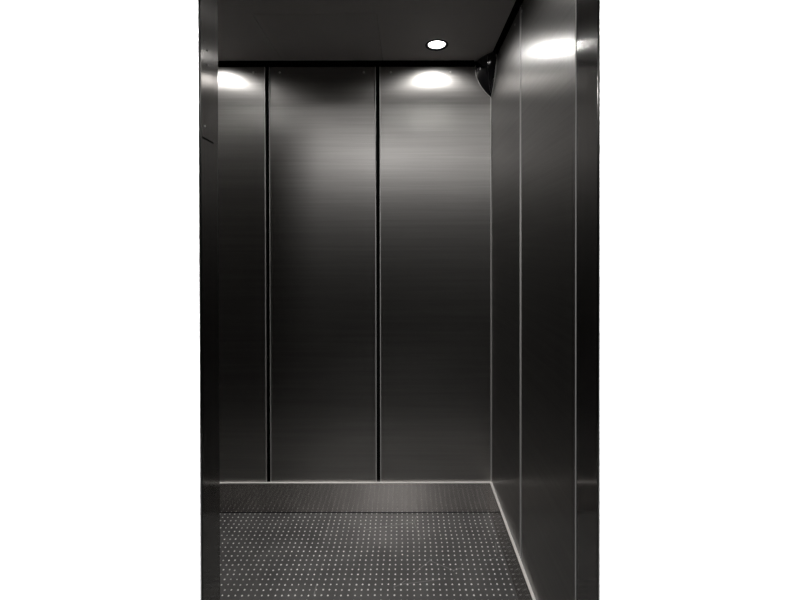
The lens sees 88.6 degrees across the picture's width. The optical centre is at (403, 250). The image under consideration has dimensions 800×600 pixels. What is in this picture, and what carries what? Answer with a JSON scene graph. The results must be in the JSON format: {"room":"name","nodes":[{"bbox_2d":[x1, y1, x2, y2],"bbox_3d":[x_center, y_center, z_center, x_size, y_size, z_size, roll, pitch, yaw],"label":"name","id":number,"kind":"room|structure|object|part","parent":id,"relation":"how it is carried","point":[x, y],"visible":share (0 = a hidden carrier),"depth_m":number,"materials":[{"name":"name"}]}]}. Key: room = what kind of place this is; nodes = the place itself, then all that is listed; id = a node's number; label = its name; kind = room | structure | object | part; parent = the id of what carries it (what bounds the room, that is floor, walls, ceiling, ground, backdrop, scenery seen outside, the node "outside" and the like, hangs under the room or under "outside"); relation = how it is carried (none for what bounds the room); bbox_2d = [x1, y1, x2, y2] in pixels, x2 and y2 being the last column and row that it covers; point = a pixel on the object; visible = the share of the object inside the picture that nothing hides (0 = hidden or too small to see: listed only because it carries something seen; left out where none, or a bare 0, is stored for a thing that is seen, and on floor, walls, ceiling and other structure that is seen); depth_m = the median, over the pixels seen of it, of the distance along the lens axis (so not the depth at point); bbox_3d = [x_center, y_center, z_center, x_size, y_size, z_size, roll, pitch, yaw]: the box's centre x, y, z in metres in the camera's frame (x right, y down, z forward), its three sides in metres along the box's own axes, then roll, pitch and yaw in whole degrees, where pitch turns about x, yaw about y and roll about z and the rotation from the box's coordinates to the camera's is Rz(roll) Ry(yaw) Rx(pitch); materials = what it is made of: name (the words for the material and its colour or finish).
{"room":"elevator interior","nodes":[
{"label":"elevator interior","id":0,"kind":"room"},
{"bbox_2d":[218,48,494,512],"bbox_3d":[-0.397,0.130,2.020,1.769,2.297,0.061,0,0,0],"label":"wall","id":1,"kind":"structure","parent":0,"point":[355,197],"depth_m":2.00,"materials":[{"name":"black metal"}]},
{"bbox_3d":[-0.948,0.121,2.012,0.548,2.029,0.022,0,0,0],"label":"wall panel","id":2,"kind":"part","parent":1,"relation":"part of","materials":[{"name":"metal"}]},
{"bbox_3d":[-0.675,0.119,2.010,0.003,2.025,0.025,0,0,0],"label":"edge trim","id":3,"kind":"part","parent":1,"relation":"part of","materials":[{"name":"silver metal"}]},
{"bbox_3d":[-0.653,0.119,2.010,0.003,2.025,0.025,0,0,0],"label":"edge trim","id":4,"kind":"part","parent":1,"relation":"part of","materials":[{"name":"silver metal"}]},
{"bbox_3d":[-0.395,0.120,2.012,0.519,2.029,0.022,0,0,0],"label":"wall panel","id":5,"kind":"part","parent":1,"relation":"part of","materials":[{"name":"metal"}]},
{"bbox_2d":[220,480,489,511],"bbox_3d":[-0.395,1.205,2.013,1.630,0.147,0.032,0,0,0],"label":"baseboard","id":6,"kind":"structure","parent":1,"relation":"attached to","point":[464,496],"depth_m":2.00,"materials":[{"name":"metal"}]},
{"bbox_3d":[-0.138,0.118,2.010,0.003,2.025,0.025,0,0,0],"label":"edge trim","id":7,"kind":"part","parent":1,"relation":"part of","materials":[{"name":"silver metal"}]},
{"bbox_3d":[-0.116,0.118,2.010,0.003,2.025,0.025,0,0,0],"label":"edge trim","id":8,"kind":"part","parent":1,"relation":"part of","materials":[{"name":"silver metal"}]},
{"bbox_3d":[0.154,0.119,2.012,0.544,2.029,0.022,0,0,0],"label":"wall panel","id":9,"kind":"part","parent":1,"relation":"part of","materials":[{"name":"metal"}]},
{"bbox_3d":[0.425,0.117,2.010,0.003,2.025,0.025,0,0,0],"label":"edge trim","id":10,"kind":"part","parent":1,"relation":"part of","materials":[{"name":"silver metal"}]},
{"bbox_2d":[218,0,515,60],"bbox_3d":[-0.399,-0.976,1.504,1.749,0.120,1.080,0,0,0],"label":"ceiling","id":11,"kind":"structure","parent":0,"point":[248,30],"depth_m":1.69,"materials":[{"name":"grey metal"}]},
{"bbox_2d":[425,39,447,50],"bbox_3d":[0.146,-0.932,1.834,0.104,0.033,0.104,0,0,0],"label":"recessed light","id":12,"kind":"object","parent":11,"relation":"in","point":[437,44],"visible":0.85,"depth_m":1.83,"materials":[{"name":"grey"}]},
{"bbox_2d":[428,41,444,48],"bbox_3d":[0.146,-0.923,1.834,0.074,0.004,0.074,0,0,0],"label":"diffuser","id":13,"kind":"object","parent":12,"relation":"attached to","point":[431,44],"depth_m":1.84,"materials":[{"name":"white plastic"}]},
{"bbox_2d":[220,513,517,599],"bbox_3d":[-0.395,1.296,1.501,1.749,0.032,1.114,0,0,0],"label":"floor","id":14,"kind":"structure","parent":0,"point":[264,556],"depth_m":1.72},
{"bbox_2d":[0,0,799,599],"bbox_3d":[0.000,-0.116,0.930,4.400,2.800,0.050,0,0,0],"label":"background","id":15,"kind":"structure","parent":0,"point":[699,100],"depth_m":0.91,"materials":[{"name":"white paint"}]},
{"bbox_2d":[199,0,219,599],"bbox_3d":[-0.448,0.195,0.948,0.006,2.180,0.087,0,0,0],"label":"door frame","id":16,"kind":"structure","parent":15,"relation":"attached to","point":[208,9],"depth_m":0.94,"materials":[{"name":"metal"}]},
{"bbox_2d":[492,0,576,599],"bbox_3d":[0.451,0.131,1.535,0.052,2.297,1.032,0,0,0],"label":"wall","id":17,"kind":"structure","parent":0,"point":[534,95],"depth_m":1.32,"materials":[{"name":"black metal"}]},
{"bbox_2d":[473,49,496,97],"bbox_3d":[0.381,-0.829,1.930,0.087,0.174,0.129,0,0,0],"label":"housing","id":18,"kind":"object","parent":17,"relation":"attached to","point":[485,67],"visible":1,"depth_m":1.93,"materials":[{"name":"black plastic"}]},
{"bbox_3d":[0.438,0.120,1.753,0.022,2.029,0.494,0,0,0],"label":"wall panel","id":19,"kind":"part","parent":17,"relation":"part of","materials":[{"name":"metal"}]},
{"bbox_2d":[490,481,535,599],"bbox_3d":[0.435,1.206,1.514,0.032,0.147,0.986,0,0,0],"label":"baseboard","id":20,"kind":"structure","parent":17,"relation":"attached to","point":[524,591],"depth_m":1.62,"materials":[{"name":"metal"}]},
{"bbox_3d":[0.438,0.120,1.508,0.023,2.025,0.004,0,0,0],"label":"edge trim","id":21,"kind":"part","parent":17,"relation":"part of","materials":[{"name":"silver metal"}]},
{"bbox_3d":[0.438,0.123,1.258,0.022,2.029,0.480,0,0,0],"label":"wall panel","id":22,"kind":"part","parent":17,"relation":"part of","materials":[{"name":"metal"}]},
{"bbox_3d":[0.438,0.123,1.020,0.023,2.025,0.002,0,0,0],"label":"edge trim","id":23,"kind":"part","parent":17,"relation":"part of","materials":[{"name":"silver metal"}]},
{"bbox_2d":[577,0,598,599],"bbox_3d":[0.430,0.193,0.961,0.004,2.180,0.108,0,0,0],"label":"door frame","id":24,"kind":"structure","parent":17,"relation":"attached to","point":[587,10],"depth_m":0.95,"materials":[{"name":"metal"}]}
]}

